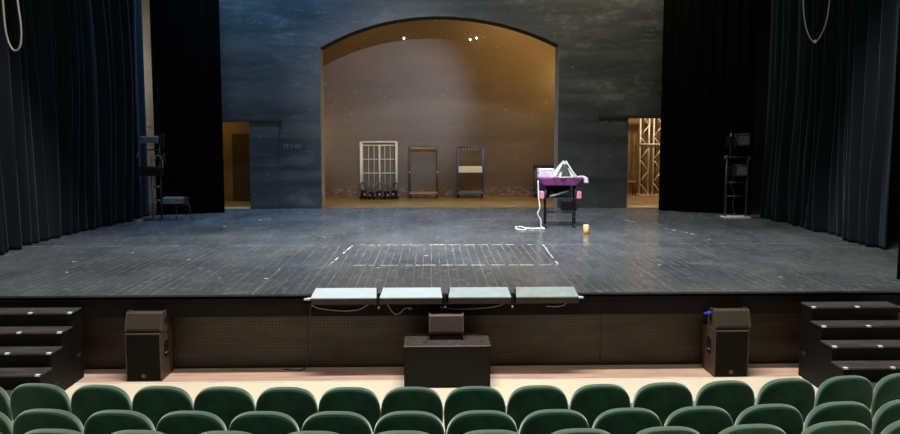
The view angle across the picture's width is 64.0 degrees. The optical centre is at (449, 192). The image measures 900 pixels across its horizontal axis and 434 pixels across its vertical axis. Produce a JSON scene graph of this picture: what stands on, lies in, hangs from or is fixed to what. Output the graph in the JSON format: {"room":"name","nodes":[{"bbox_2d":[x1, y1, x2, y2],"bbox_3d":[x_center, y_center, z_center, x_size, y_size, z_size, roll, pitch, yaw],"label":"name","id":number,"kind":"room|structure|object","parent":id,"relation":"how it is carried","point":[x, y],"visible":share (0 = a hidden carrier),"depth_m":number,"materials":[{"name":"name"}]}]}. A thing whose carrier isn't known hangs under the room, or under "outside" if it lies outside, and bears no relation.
{"room":"auditorium","nodes":[
{"label":"auditorium","id":0,"kind":"room"},
{"bbox_2d":[142,0,156,212],"bbox_3d":[-7.213,-4.052,16.941,1.080,9.000,0.855,0,5,-1],"label":"wall pier","id":1,"kind":"object","parent":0,"point":[145,3],"visible":0.04,"depth_m":16.68,"materials":[{"name":"grey paint"}]},
{"bbox_2d":[222,122,248,200],"bbox_3d":[-7.116,-1.745,19.543,4.800,4.050,0.100,0,5,-1],"label":"wall","id":2,"kind":"structure","parent":0,"point":[229,128],"depth_m":19.57,"materials":[{"name":"paint"}]},
{"bbox_2d":[232,134,250,200],"bbox_3d":[-5.564,-0.700,19.584,0.700,1.820,0.079,0,5,-1],"label":"door","id":3,"kind":"structure","parent":2,"relation":"in","point":[240,142],"depth_m":19.58,"materials":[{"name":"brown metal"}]},
{"bbox_2d":[74,363,801,383],"bbox_3d":[-0.021,2.219,8.684,18.400,0.106,0.530,0,5,-1],"label":"floor strip","id":4,"kind":"object","parent":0,"point":[775,370],"depth_m":8.65,"materials":[{"name":"brown wood"}]},
{"bbox_2d":[125,325,172,381],"bbox_3d":[-3.551,1.895,8.545,0.432,0.565,0.396,0,5,-1],"label":"subwoofer","id":5,"kind":"object","parent":4,"relation":"on","point":[149,355],"visible":0.95,"depth_m":8.36,"materials":[{"name":"brown paint"}]},
{"bbox_2d":[126,335,160,379],"bbox_3d":[-3.560,1.911,8.364,0.377,0.537,0.027,0,5,-1],"label":"grille","id":6,"kind":"object","parent":5,"relation":"attached to","point":[143,352],"depth_m":8.35,"materials":[{"name":"black fabric"}]},
{"bbox_2d":[125,310,169,332],"bbox_3d":[-3.564,1.498,8.477,0.426,0.238,0.270,0,5,-1],"label":"stage monitor","id":7,"kind":"object","parent":5,"relation":"on","point":[136,321],"visible":1,"depth_m":8.38,"materials":[{"name":"brown paint"}]},
{"bbox_2d":[126,314,160,330],"bbox_3d":[-3.561,1.503,8.379,0.383,0.190,0.068,0,5,-1],"label":"grille","id":8,"kind":"object","parent":7,"relation":"attached to","point":[134,322],"depth_m":8.37,"materials":[{"name":"brown fabric"}]},
{"bbox_2d":[702,322,748,376],"bbox_3d":[3.305,1.885,8.689,0.432,0.560,0.396,0,5,-1],"label":"subwoofer","id":9,"kind":"object","parent":4,"relation":"on","point":[724,351],"visible":0.94,"depth_m":8.50,"materials":[{"name":"brown paint"}]},
{"bbox_2d":[704,307,750,329],"bbox_3d":[3.298,1.490,8.622,0.510,0.238,0.270,0,5,-1],"label":"stage monitor","id":10,"kind":"object","parent":9,"relation":"on","point":[717,318],"visible":1,"depth_m":8.52,"materials":[{"name":"brown paint"}]},
{"bbox_2d":[716,311,748,327],"bbox_3d":[3.342,1.495,8.525,0.383,0.190,0.068,0,5,-1],"label":"grille","id":11,"kind":"object","parent":10,"relation":"attached to","point":[724,319],"depth_m":8.51,"materials":[{"name":"brown fabric"}]},
{"bbox_2d":[715,332,747,375],"bbox_3d":[3.324,1.901,8.509,0.377,0.532,0.027,0,5,-1],"label":"grille","id":12,"kind":"object","parent":9,"relation":"attached to","point":[731,348],"depth_m":8.50,"materials":[{"name":"black fabric"}]},
{"bbox_2d":[323,20,554,196],"bbox_3d":[-0.303,-3.370,20.910,8.700,7.050,0.150,0,5,-1],"label":"wall","id":13,"kind":"structure","parent":0,"point":[494,91],"depth_m":20.91,"materials":[{"name":"brown paint"}]},
{"bbox_2d":[65,378,817,429],"bbox_3d":[0.210,2.859,-0.151,18.400,0.370,17.190,0,5,-1],"label":"floor","id":14,"kind":"structure","parent":0,"point":[505,387],"depth_m":8.29,"materials":[{"name":"beige wood"}]},
{"bbox_2d":[0,412,12,433],"bbox_3d":[-3.364,1.921,5.403,0.509,0.850,0.602,0,5,3],"label":"seat","id":15,"kind":"object","parent":14,"relation":"on","point":[6,426],"visible":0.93,"depth_m":5.11,"materials":[{"name":"green fabric"}]},
{"bbox_2d":[0,387,13,423],"bbox_3d":[-3.895,1.958,6.243,0.509,0.850,0.602,0,5,5],"label":"seat","id":16,"kind":"object","parent":14,"relation":"on","point":[5,408],"visible":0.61,"depth_m":5.96,"materials":[{"name":"green fabric"}]},
{"bbox_2d":[10,383,71,421],"bbox_3d":[-3.372,1.962,6.203,0.509,0.850,0.602,0,5,4],"label":"seat","id":17,"kind":"object","parent":14,"relation":"on","point":[27,396],"visible":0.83,"depth_m":5.90,"materials":[{"name":"green fabric"}]},
{"bbox_2d":[0,307,83,397],"bbox_3d":[-4.888,1.815,7.889,1.146,0.840,1.207,0,5,-1],"label":"stairs","id":18,"kind":"structure","parent":14,"relation":"on","point":[38,345],"depth_m":8.02,"materials":[{"name":"black paint"}]},
{"bbox_2d":[13,409,83,433],"bbox_3d":[-2.849,1.924,5.376,0.509,0.850,0.602,0,5,3],"label":"seat","id":19,"kind":"object","parent":14,"relation":"on","point":[32,419],"visible":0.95,"depth_m":5.06,"materials":[{"name":"green fabric"}]},
{"bbox_2d":[25,429,82,433],"bbox_3d":[-2.396,1.827,4.648,0.509,0.850,0.602,0,5,2],"label":"seat","id":20,"kind":"object","parent":14,"relation":"on","point":[36,431],"visible":1,"depth_m":4.34,"materials":[{"name":"green fabric"}]},
{"bbox_2d":[71,384,131,426],"bbox_3d":[-2.854,1.965,6.170,0.509,0.850,0.602,0,5,3],"label":"seat","id":21,"kind":"object","parent":14,"relation":"on","point":[87,400],"visible":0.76,"depth_m":5.87,"materials":[{"name":"green fabric"}]},
{"bbox_2d":[71,384,131,411],"bbox_3d":[-2.867,1.774,5.926,0.509,0.428,0.142,0,5,3],"label":"cushion","id":22,"kind":"object","parent":21,"relation":"on","point":[87,398],"depth_m":5.87,"materials":[{"name":"green fabric"}]},
{"bbox_2d":[84,410,155,433],"bbox_3d":[-2.335,1.926,5.355,0.509,0.850,0.602,0,5,2],"label":"seat","id":23,"kind":"object","parent":14,"relation":"on","point":[105,421],"visible":0.92,"depth_m":5.04,"materials":[{"name":"green fabric"}]},
{"bbox_2d":[112,430,164,433],"bbox_3d":[-1.878,1.829,4.631,0.509,0.850,0.602,0,5,2],"label":"seat","id":24,"kind":"object","parent":14,"relation":"on","point":[121,431],"visible":1,"depth_m":4.32,"materials":[{"name":"green fabric"}]},
{"bbox_2d":[132,386,193,429],"bbox_3d":[-2.342,1.967,6.146,0.509,0.850,0.602,0,5,2],"label":"seat","id":25,"kind":"object","parent":14,"relation":"on","point":[154,402],"visible":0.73,"depth_m":5.84,"materials":[{"name":"green fabric"}]},
{"bbox_2d":[132,386,193,410],"bbox_3d":[-2.351,1.776,5.902,0.509,0.428,0.142,0,5,2],"label":"cushion","id":26,"kind":"object","parent":25,"relation":"on","point":[149,398],"depth_m":5.84,"materials":[{"name":"green fabric"}]},
{"bbox_2d":[156,411,226,433],"bbox_3d":[-1.823,1.927,5.341,0.509,0.850,0.602,0,5,1],"label":"seat","id":27,"kind":"object","parent":14,"relation":"on","point":[176,422],"visible":0.96,"depth_m":5.03,"materials":[{"name":"green fabric"}]},
{"bbox_2d":[194,386,255,430],"bbox_3d":[-1.835,1.968,6.129,0.509,0.850,0.602,0,5,1],"label":"seat","id":28,"kind":"object","parent":14,"relation":"on","point":[226,402],"visible":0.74,"depth_m":5.83,"materials":[{"name":"green fabric"}]},
{"bbox_2d":[194,386,255,410],"bbox_3d":[-1.840,1.778,5.885,0.509,0.428,0.142,0,5,1],"label":"cushion","id":29,"kind":"object","parent":28,"relation":"on","point":[217,398],"depth_m":5.82,"materials":[{"name":"green fabric"}]},
{"bbox_2d":[201,431,250,433],"bbox_3d":[-1.348,1.829,4.620,0.509,0.850,0.602,0,5,1],"label":"seat","id":30,"kind":"object","parent":14,"relation":"on","point":[208,432],"visible":1,"depth_m":4.32,"materials":[{"name":"green fabric"}]},
{"bbox_2d":[228,411,299,433],"bbox_3d":[-1.312,1.928,5.334,0.509,0.850,0.602,0,5,0],"label":"seat","id":31,"kind":"object","parent":14,"relation":"on","point":[253,422],"visible":0.91,"depth_m":5.02,"materials":[{"name":"green fabric"}]},
{"bbox_2d":[256,387,317,430],"bbox_3d":[-1.327,1.969,6.120,0.509,0.850,0.602,0,5,1],"label":"seat","id":32,"kind":"object","parent":14,"relation":"on","point":[298,403],"visible":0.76,"depth_m":5.82,"materials":[{"name":"green fabric"}]},
{"bbox_2d":[256,387,317,412],"bbox_3d":[-1.330,1.779,5.876,0.509,0.428,0.142,0,5,1],"label":"cushion","id":33,"kind":"object","parent":32,"relation":"on","point":[278,399],"depth_m":5.81,"materials":[{"name":"green fabric"}]},
{"bbox_2d":[289,431,337,433],"bbox_3d":[-0.823,1.830,4.617,0.509,0.850,0.602,0,5,0],"label":"seat","id":34,"kind":"object","parent":14,"relation":"on","point":[297,432],"visible":1,"depth_m":4.31,"materials":[{"name":"green fabric"}]},
{"bbox_2d":[301,411,373,433],"bbox_3d":[-0.801,1.928,5.333,0.509,0.850,0.602,0,5,0],"label":"seat","id":35,"kind":"object","parent":14,"relation":"on","point":[340,422],"visible":0.95,"depth_m":5.02,"materials":[{"name":"green fabric"}]},
{"bbox_2d":[318,387,380,431],"bbox_3d":[-0.820,1.969,6.118,0.509,0.850,0.602,0,5,0],"label":"seat","id":36,"kind":"object","parent":14,"relation":"on","point":[364,402],"visible":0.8,"depth_m":5.82,"materials":[{"name":"green fabric"}]},
{"bbox_2d":[378,430,428,433],"bbox_3d":[-0.289,1.829,4.622,0.509,0.850,0.602,0,5,-1],"label":"seat","id":37,"kind":"object","parent":14,"relation":"on","point":[396,431],"visible":1,"depth_m":4.32,"materials":[{"name":"green fabric"}]},
{"bbox_2d":[374,411,444,433],"bbox_3d":[-0.291,1.927,5.338,0.509,0.850,0.602,0,5,-1],"label":"seat","id":38,"kind":"object","parent":14,"relation":"on","point":[423,421],"visible":0.97,"depth_m":5.02,"materials":[{"name":"green fabric"}]},
{"bbox_2d":[381,387,442,423],"bbox_3d":[-0.314,1.969,6.124,0.509,0.850,0.602,0,5,-1],"label":"seat","id":39,"kind":"object","parent":14,"relation":"on","point":[425,399],"visible":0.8,"depth_m":5.82,"materials":[{"name":"green fabric"}]},
{"bbox_2d":[404,333,490,386],"bbox_3d":[-0.037,1.948,8.402,0.986,0.495,0.514,0,5,-1],"label":"subwoofer","id":40,"kind":"object","parent":14,"relation":"on","point":[465,361],"visible":0.98,"depth_m":8.16,"materials":[{"name":"brown paint"}]},
{"bbox_2d":[429,312,463,338],"bbox_3d":[-0.045,1.550,8.469,0.411,0.288,0.270,0,5,-1],"label":"stage monitor","id":41,"kind":"object","parent":40,"relation":"on","point":[441,325],"visible":1,"depth_m":8.37,"materials":[{"name":"brown paint"}]},
{"bbox_2d":[430,316,461,333],"bbox_3d":[-0.043,1.530,8.369,0.368,0.190,0.068,0,5,-1],"label":"grille","id":42,"kind":"object","parent":41,"relation":"attached to","point":[438,324],"depth_m":8.36,"materials":[{"name":"brown fabric"}]},
{"bbox_2d":[444,386,505,433],"bbox_3d":[0.195,1.968,6.137,0.509,0.850,0.602,0,5,-2],"label":"seat","id":43,"kind":"object","parent":14,"relation":"on","point":[467,398],"visible":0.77,"depth_m":5.83,"materials":[{"name":"green fabric"}]},
{"bbox_2d":[446,410,516,433],"bbox_3d":[0.220,1.926,5.350,0.509,0.850,0.602,0,5,-2],"label":"seat","id":44,"kind":"object","parent":14,"relation":"on","point":[467,421],"visible":0.94,"depth_m":5.04,"materials":[{"name":"green fabric"}]},
{"bbox_2d":[464,430,518,433],"bbox_3d":[0.240,1.828,4.634,0.509,0.850,0.602,0,5,-2],"label":"seat","id":45,"kind":"object","parent":14,"relation":"on","point":[475,431],"visible":1,"depth_m":4.33,"materials":[{"name":"green fabric"}]},
{"bbox_2d":[506,385,567,429],"bbox_3d":[0.707,1.966,6.158,0.509,0.850,0.602,0,5,-3],"label":"seat","id":46,"kind":"object","parent":14,"relation":"on","point":[525,400],"visible":0.68,"depth_m":5.86,"materials":[{"name":"green fabric"}]},
{"bbox_2d":[506,385,567,413],"bbox_3d":[0.718,1.775,5.914,0.509,0.428,0.142,0,5,-3],"label":"cushion","id":47,"kind":"object","parent":46,"relation":"on","point":[529,399],"depth_m":5.85,"materials":[{"name":"green fabric"}]},
{"bbox_2d":[517,409,588,433],"bbox_3d":[0.734,1.925,5.369,0.509,0.850,0.602,0,5,-2],"label":"seat","id":48,"kind":"object","parent":14,"relation":"on","point":[547,421],"visible":0.92,"depth_m":5.06,"materials":[{"name":"green fabric"}]},
{"bbox_2d":[551,428,609,433],"bbox_3d":[0.782,1.826,4.655,0.509,0.850,0.602,0,5,-3],"label":"seat","id":49,"kind":"object","parent":14,"relation":"on","point":[571,430],"visible":1,"depth_m":4.34,"materials":[{"name":"green fabric"}]},
{"bbox_2d":[568,384,630,427],"bbox_3d":[1.223,1.963,6.187,0.509,0.850,0.602,0,5,-4],"label":"seat","id":50,"kind":"object","parent":14,"relation":"on","point":[591,400],"visible":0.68,"depth_m":5.88,"materials":[{"name":"green fabric"}]},
{"bbox_2d":[569,384,630,409],"bbox_3d":[1.238,1.773,5.943,0.509,0.428,0.142,0,5,-4],"label":"cushion","id":51,"kind":"object","parent":50,"relation":"on","point":[592,396],"depth_m":5.88,"materials":[{"name":"green fabric"}]},
{"bbox_2d":[592,408,661,433],"bbox_3d":[1.253,1.922,5.394,0.509,0.850,0.602,0,5,-3],"label":"seat","id":52,"kind":"object","parent":14,"relation":"on","point":[617,420],"visible":0.85,"depth_m":5.08,"materials":[{"name":"green fabric"}]},
{"bbox_2d":[630,382,692,425],"bbox_3d":[1.749,1.960,6.224,0.509,0.850,0.602,0,5,-5],"label":"seat","id":53,"kind":"object","parent":14,"relation":"on","point":[662,398],"visible":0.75,"depth_m":5.92,"materials":[{"name":"green fabric"}]},
{"bbox_2d":[632,382,692,407],"bbox_3d":[1.767,1.770,5.981,0.509,0.428,0.142,0,5,-5],"label":"cushion","id":54,"kind":"object","parent":53,"relation":"on","point":[660,394],"depth_m":5.92,"materials":[{"name":"green fabric"}]},
{"bbox_2d":[636,426,699,433],"bbox_3d":[1.318,1.824,4.683,0.509,0.850,0.602,0,5,-3],"label":"seat","id":55,"kind":"object","parent":14,"relation":"on","point":[663,429],"visible":1,"depth_m":4.37,"materials":[{"name":"green fabric"}]},
{"bbox_2d":[664,406,732,433],"bbox_3d":[1.772,1.919,5.427,0.509,0.850,0.602,0,5,-4],"label":"seat","id":56,"kind":"object","parent":14,"relation":"on","point":[703,419],"visible":0.85,"depth_m":5.11,"materials":[{"name":"green fabric"}]},
{"bbox_2d":[693,380,754,424],"bbox_3d":[2.279,1.956,6.270,0.509,0.850,0.602,0,5,-5],"label":"seat","id":57,"kind":"object","parent":14,"relation":"on","point":[733,396],"visible":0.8,"depth_m":5.97,"materials":[{"name":"green fabric"}]},
{"bbox_2d":[694,380,754,405],"bbox_3d":[2.300,1.766,6.027,0.509,0.428,0.142,0,5,-5],"label":"cushion","id":58,"kind":"object","parent":57,"relation":"on","point":[724,392],"depth_m":5.96,"materials":[{"name":"green fabric"}]},
{"bbox_2d":[718,424,785,433],"bbox_3d":[1.849,1.821,4.718,0.509,0.850,0.602,0,5,-4],"label":"seat","id":59,"kind":"object","parent":14,"relation":"on","point":[743,428],"visible":1,"depth_m":4.40,"materials":[{"name":"green fabric"}]},
{"bbox_2d":[733,404,802,433],"bbox_3d":[2.293,1.916,5.466,0.509,0.850,0.602,0,5,-5],"label":"seat","id":60,"kind":"object","parent":14,"relation":"on","point":[788,418],"visible":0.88,"depth_m":5.15,"materials":[{"name":"green fabric"}]},
{"bbox_2d":[754,378,814,421],"bbox_3d":[2.812,1.951,6.324,0.509,0.850,0.602,-1,5,-6],"label":"seat","id":61,"kind":"object","parent":14,"relation":"on","point":[799,393],"visible":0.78,"depth_m":6.02,"materials":[{"name":"green fabric"}]},
{"bbox_2d":[755,378,814,408],"bbox_3d":[2.837,1.761,6.082,0.509,0.428,0.142,-1,5,-6],"label":"cushion","id":62,"kind":"object","parent":61,"relation":"on","point":[799,393],"depth_m":6.02,"materials":[{"name":"green fabric"}]},
{"bbox_2d":[801,421,872,433],"bbox_3d":[2.394,1.817,4.763,0.509,0.850,0.602,0,5,-5],"label":"seat","id":63,"kind":"object","parent":14,"relation":"on","point":[830,427],"visible":1,"depth_m":4.44,"materials":[{"name":"green fabric"}]},
{"bbox_2d":[803,401,872,430],"bbox_3d":[2.821,1.912,5.513,0.509,0.850,0.602,0,5,-5],"label":"seat","id":64,"kind":"object","parent":14,"relation":"on","point":[839,410],"visible":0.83,"depth_m":5.20,"materials":[{"name":"green fabric"}]},
{"bbox_2d":[814,375,872,409],"bbox_3d":[3.337,1.946,6.386,0.509,0.850,0.602,-1,5,-7],"label":"seat","id":65,"kind":"object","parent":14,"relation":"on","point":[855,388],"visible":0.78,"depth_m":6.08,"materials":[{"name":"green fabric"}]},
{"bbox_2d":[798,301,899,390],"bbox_3d":[4.720,1.781,8.002,1.102,0.890,1.159,0,5,-1],"label":"stairs","id":66,"kind":"structure","parent":14,"relation":"on","point":[862,339],"depth_m":8.11,"materials":[{"name":"black paint"}]},
{"bbox_2d":[870,373,899,418],"bbox_3d":[3.862,1.940,6.456,0.509,0.850,0.602,-1,5,-8],"label":"seat","id":67,"kind":"object","parent":14,"relation":"on","point":[887,389],"visible":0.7,"depth_m":6.15,"materials":[{"name":"green fabric"}]},
{"bbox_2d":[871,399,899,433],"bbox_3d":[3.347,1.907,5.567,0.509,0.850,0.602,-1,5,-6],"label":"seat","id":68,"kind":"object","parent":14,"relation":"on","point":[888,413],"visible":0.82,"depth_m":5.26,"materials":[{"name":"green fabric"}]},
{"bbox_2d":[881,420,899,433],"bbox_3d":[2.933,1.812,4.814,0.509,0.850,0.602,-1,5,-6],"label":"seat","id":69,"kind":"object","parent":14,"relation":"on","point":[894,428],"visible":1,"depth_m":4.50,"materials":[{"name":"green fabric"}]},
{"bbox_2d":[0,193,899,299],"bbox_3d":[-0.201,0.626,15.438,18.400,0.062,13.750,0,5,-1],"label":"floor","id":70,"kind":"structure","parent":0,"point":[646,249],"depth_m":11.35,"materials":[{"name":"black paint"}]},
{"bbox_2d":[0,0,149,254],"bbox_3d":[-7.086,-3.472,12.540,0.623,8.589,6.773,0,5,4],"label":"curtain","id":71,"kind":"object","parent":70,"relation":"on","point":[73,112],"visible":0.99,"depth_m":13.20,"materials":[{"name":"black fabric"}]},
{"bbox_2d":[2,0,21,51],"bbox_3d":[-6.245,-4.352,10.099,0.272,4.679,0.028,0,5,-1],"label":"hanging cable","id":72,"kind":"object","parent":71,"relation":"hanging from","point":[17,1],"visible":1,"depth_m":10.26,"materials":[{"name":"grey rubber"}]},
{"bbox_2d":[137,134,170,219],"bbox_3d":[-6.444,-0.349,15.572,0.610,1.860,0.346,0,5,-1],"label":"lighting stand","id":73,"kind":"object","parent":70,"relation":"on","point":[151,170],"visible":0.98,"depth_m":15.49,"materials":[{"name":"grey metal"}]},
{"bbox_2d":[162,197,188,220],"bbox_3d":[-5.921,0.337,15.506,0.530,0.505,0.226,0,5,-1],"label":"stool","id":74,"kind":"object","parent":70,"relation":"on","point":[166,200],"visible":1,"depth_m":15.41,"materials":[{"name":"metal"}]},
{"bbox_2d":[149,0,224,214],"bbox_3d":[-5.983,-3.800,16.283,1.480,8.588,0.094,-2,5,-22],"label":"drape","id":75,"kind":"object","parent":70,"relation":"on","point":[185,34],"visible":0.95,"depth_m":16.44,"materials":[{"name":"black fabric"}]},
{"bbox_2d":[310,288,377,304],"bbox_3d":[-1.246,1.223,8.523,0.767,0.147,0.248,0,5,-1],"label":"batten","id":76,"kind":"object","parent":70,"relation":"on","point":[320,296],"visible":1,"depth_m":8.43,"materials":[{"name":"grey metal"}]},
{"bbox_2d":[359,181,367,199],"bbox_3d":[-2.412,-0.076,20.193,0.251,0.513,0.228,-2,5,-19],"label":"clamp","id":77,"kind":"object","parent":70,"relation":"on","point":[363,192],"visible":1,"depth_m":20.18,"materials":[{"name":"black metal"}]},
{"bbox_2d":[360,141,397,197],"bbox_3d":[-2.029,-0.671,20.594,1.056,1.621,0.436,0,5,-1],"label":"roll cage","id":78,"kind":"object","parent":70,"relation":"on","point":[361,142],"visible":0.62,"depth_m":20.70,"materials":[{"name":"grey metal"}]},
{"bbox_2d":[380,287,441,303],"bbox_3d":[-0.459,1.222,8.544,0.732,0.147,0.248,0,5,-1],"label":"batten","id":79,"kind":"object","parent":70,"relation":"on","point":[424,295],"visible":1,"depth_m":8.46,"materials":[{"name":"grey metal"}]},
{"bbox_2d":[409,146,437,197],"bbox_3d":[-0.755,-0.605,20.633,0.840,1.482,0.400,0,5,-1],"label":"cart","id":80,"kind":"object","parent":70,"relation":"on","point":[410,147],"visible":1,"depth_m":20.47,"materials":[{"name":"black metal"}]},
{"bbox_2d":[456,146,483,197],"bbox_3d":[0.575,-0.603,20.668,0.770,1.472,0.384,0,5,-1],"label":"trolley","id":81,"kind":"object","parent":70,"relation":"on","point":[481,191],"visible":0.98,"depth_m":20.51,"materials":[{"name":"black metal"}]},
{"bbox_2d":[458,166,481,172],"bbox_3d":[0.578,-0.679,20.642,0.665,0.164,0.360,0,5,-1],"label":"cardboard box","id":82,"kind":"object","parent":81,"relation":"on","point":[461,169],"visible":1,"depth_m":20.47,"materials":[{"name":"beige cardboard"}]},
{"bbox_2d":[448,287,510,303],"bbox_3d":[0.347,1.220,8.565,0.735,0.147,0.248,0,5,-1],"label":"stage light","id":83,"kind":"object","parent":70,"relation":"on","point":[456,295],"visible":1,"depth_m":8.48,"materials":[{"name":"metal"}]},
{"bbox_2d":[515,181,544,230],"bbox_3d":[1.571,0.234,14.131,0.584,0.953,0.493,0,5,-1],"label":"cable","id":84,"kind":"object","parent":70,"relation":"on","point":[526,228],"visible":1,"depth_m":14.13,"materials":[{"name":"plastic"}]},
{"bbox_2d":[533,165,553,197],"bbox_3d":[2.719,-0.341,20.747,0.600,0.937,0.360,0,5,-1],"label":"trolley","id":85,"kind":"object","parent":70,"relation":"on","point":[534,166],"visible":0.57,"depth_m":20.58,"materials":[{"name":"black metal"}]},
{"bbox_2d":[514,287,578,303],"bbox_3d":[1.144,1.218,8.586,0.740,0.147,0.248,0,5,-1],"label":"stage light","id":86,"kind":"object","parent":70,"relation":"on","point":[523,295],"visible":1,"depth_m":8.49,"materials":[{"name":"grey metal"}]},
{"bbox_2d":[536,177,581,227],"bbox_3d":[2.183,0.181,14.473,0.839,0.994,0.551,0,5,-1],"label":"cart","id":87,"kind":"object","parent":70,"relation":"on","point":[549,184],"visible":0.92,"depth_m":14.28,"materials":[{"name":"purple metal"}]},
{"bbox_2d":[537,168,554,176],"bbox_3d":[1.938,-0.409,14.545,0.338,0.170,0.240,0,5,-1],"label":"stack","id":88,"kind":"object","parent":87,"relation":"on","point":[541,172],"visible":0.84,"depth_m":14.43,"materials":[{"name":"white paper"}]},
{"bbox_2d":[551,161,577,177],"bbox_3d":[2.261,-0.471,14.247,0.510,0.345,0.270,0,5,-1],"label":"heap","id":89,"kind":"object","parent":87,"relation":"on","point":[563,170],"visible":1,"depth_m":14.18,"materials":[{"name":"white fabric"}]},
{"bbox_2d":[558,189,571,196],"bbox_3d":[2.308,0.006,14.501,0.250,0.140,0.240,0,5,-1],"label":"folded cloth","id":90,"kind":"object","parent":87,"relation":"on","point":[569,193],"visible":0.96,"depth_m":14.39,"materials":[{"name":"green fabric"}]},
{"bbox_2d":[561,199,576,209],"bbox_3d":[2.902,0.285,17.624,0.344,0.240,0.304,0,5,-1],"label":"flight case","id":91,"kind":"object","parent":70,"relation":"on","point":[566,204],"visible":0.8,"depth_m":17.48,"materials":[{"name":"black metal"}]},
{"bbox_2d":[636,118,649,195],"bbox_3d":[5.723,-1.165,21.337,0.360,2.478,0.320,0,5,-1],"label":"lighting truss","id":92,"kind":"object","parent":70,"relation":"on","point":[641,154],"visible":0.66,"depth_m":21.25,"materials":[{"name":"metal"}]},
{"bbox_2d":[649,118,660,195],"bbox_3d":[6.123,-1.166,21.347,0.360,2.478,0.320,0,5,-1],"label":"lighting truss","id":93,"kind":"object","parent":70,"relation":"on","point":[655,131],"visible":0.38,"depth_m":21.27,"materials":[{"name":"metal"}]},
{"bbox_2d":[658,0,758,213],"bbox_3d":[5.975,-3.825,16.572,2.062,8.588,0.120,2,5,23],"label":"drape","id":94,"kind":"object","parent":70,"relation":"on","point":[708,92],"visible":0.91,"depth_m":16.70,"materials":[{"name":"black fabric"}]},
{"bbox_2d":[720,133,750,217],"bbox_3d":[6.365,-0.386,15.971,0.610,1.865,0.296,0,5,-1],"label":"stand","id":95,"kind":"object","parent":70,"relation":"on","point":[739,139],"visible":1,"depth_m":15.92,"materials":[{"name":"grey metal"}]},
{"bbox_2d":[760,0,899,248],"bbox_3d":[7.074,-3.561,13.556,0.495,8.589,4.557,0,5,0],"label":"curtain","id":96,"kind":"object","parent":70,"relation":"on","point":[827,163],"visible":1,"depth_m":13.41,"materials":[{"name":"black fabric"}]},
{"bbox_2d":[0,293,899,317],"bbox_3d":[-0.028,1.320,8.851,18.400,0.247,0.500,0,5,-1],"label":"wall","id":97,"kind":"structure","parent":0,"point":[279,306],"depth_m":8.60,"materials":[{"name":"black paint"}]},
{"bbox_2d":[284,303,310,370],"bbox_3d":[-1.820,1.736,8.691,0.413,0.874,0.098,2,5,24],"label":"cable","id":98,"kind":"object","parent":97,"relation":"attached to","point":[310,303],"visible":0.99,"depth_m":8.61,"materials":[{"name":"black rubber"}]},
{"bbox_2d":[0,291,899,297],"bbox_3d":[-0.022,1.203,8.634,18.400,0.022,0.112,0,5,-1],"label":"trim","id":99,"kind":"structure","parent":97,"relation":"attached to","point":[244,295],"depth_m":8.60,"materials":[{"name":"black wood"}]},
{"bbox_2d":[440,304,502,309],"bbox_3d":[0.261,1.352,8.598,0.765,0.084,0.016,0,5,-1],"label":"cable","id":100,"kind":"object","parent":97,"relation":"attached to","point":[500,304],"visible":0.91,"depth_m":8.60,"materials":[{"name":"grey rubber"}]},
{"bbox_2d":[82,312,899,367],"bbox_3d":[-0.030,1.814,8.985,18.400,0.760,0.140,0,5,-1],"label":"wall","id":101,"kind":"structure","parent":0,"point":[773,337],"depth_m":8.91,"materials":[{"name":"black wood"}]},
{"bbox_2d":[84,362,798,368],"bbox_3d":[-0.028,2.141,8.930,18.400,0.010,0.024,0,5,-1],"label":"baseboard","id":102,"kind":"structure","parent":101,"relation":"attached to","point":[748,362],"depth_m":8.93,"materials":[{"name":"black paint"}]},
{"bbox_2d":[219,0,771,208],"bbox_3d":[-0.275,-4.130,17.832,18.400,9.000,0.550,0,5,-1],"label":"wall","id":103,"kind":"structure","parent":0,"point":[608,53],"depth_m":17.66,"materials":[{"name":"black paint"}]},
{"bbox_2d":[222,119,281,121],"bbox_3d":[-5.395,-1.768,17.597,2.540,0.065,0.059,0,5,-1],"label":"trim","id":104,"kind":"structure","parent":103,"relation":"attached to","point":[223,120],"depth_m":17.58,"materials":[{"name":"black paint"}]},
{"bbox_2d":[249,122,279,207],"bbox_3d":[-4.570,-0.677,17.725,0.710,2.120,0.031,0,5,-1],"label":"door","id":105,"kind":"structure","parent":103,"relation":"in","point":[263,136],"depth_m":17.71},
{"bbox_2d":[598,118,628,206],"bbox_3d":[4.064,-0.748,17.946,0.725,2.222,0.031,0,5,-1],"label":"door","id":106,"kind":"structure","parent":103,"relation":"in","point":[613,132],"depth_m":17.93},
{"bbox_2d":[599,115,660,117],"bbox_3d":[4.912,-1.895,17.857,2.440,0.068,0.059,0,5,-1],"label":"trim","id":107,"kind":"structure","parent":103,"relation":"attached to","point":[600,116],"depth_m":17.82,"materials":[{"name":"black paint"}]},
{"bbox_2d":[627,118,660,192],"bbox_3d":[6.469,-1.976,22.189,4.700,4.050,0.100,0,5,-1],"label":"wall","id":108,"kind":"structure","parent":0,"point":[634,123],"depth_m":22.19,"materials":[{"name":"paint"}]},
{"bbox_2d":[802,0,829,42],"bbox_3d":[6.321,-5.069,12.275,0.523,4.960,0.060,0,5,-1],"label":"rope","id":109,"kind":"object","parent":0,"point":[814,41],"visible":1,"depth_m":12.45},
{"bbox_2d":[887,12,899,226],"bbox_3d":[9.299,-4.442,6.483,0.150,13.600,31.200,0,5,-1],"label":"wall","id":110,"kind":"structure","parent":0,"point":[893,219],"depth_m":14.55,"materials":[{"name":"paint"}]},
{"bbox_3d":[-0.039,-5.090,8.722,18.400,12.500,0.300,0,5,-1],"label":"wall","id":111,"kind":"structure","parent":0,"visible":0},
{"bbox_2d":[897,228,899,278],"bbox_3d":[6.128,-3.012,9.002,0.668,8.288,0.052,0,5,-4],"label":"curtain","id":112,"kind":"object","parent":111,"relation":"hanging from","point":[898,262],"visible":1,"depth_m":9.31,"materials":[{"name":"black fabric"}]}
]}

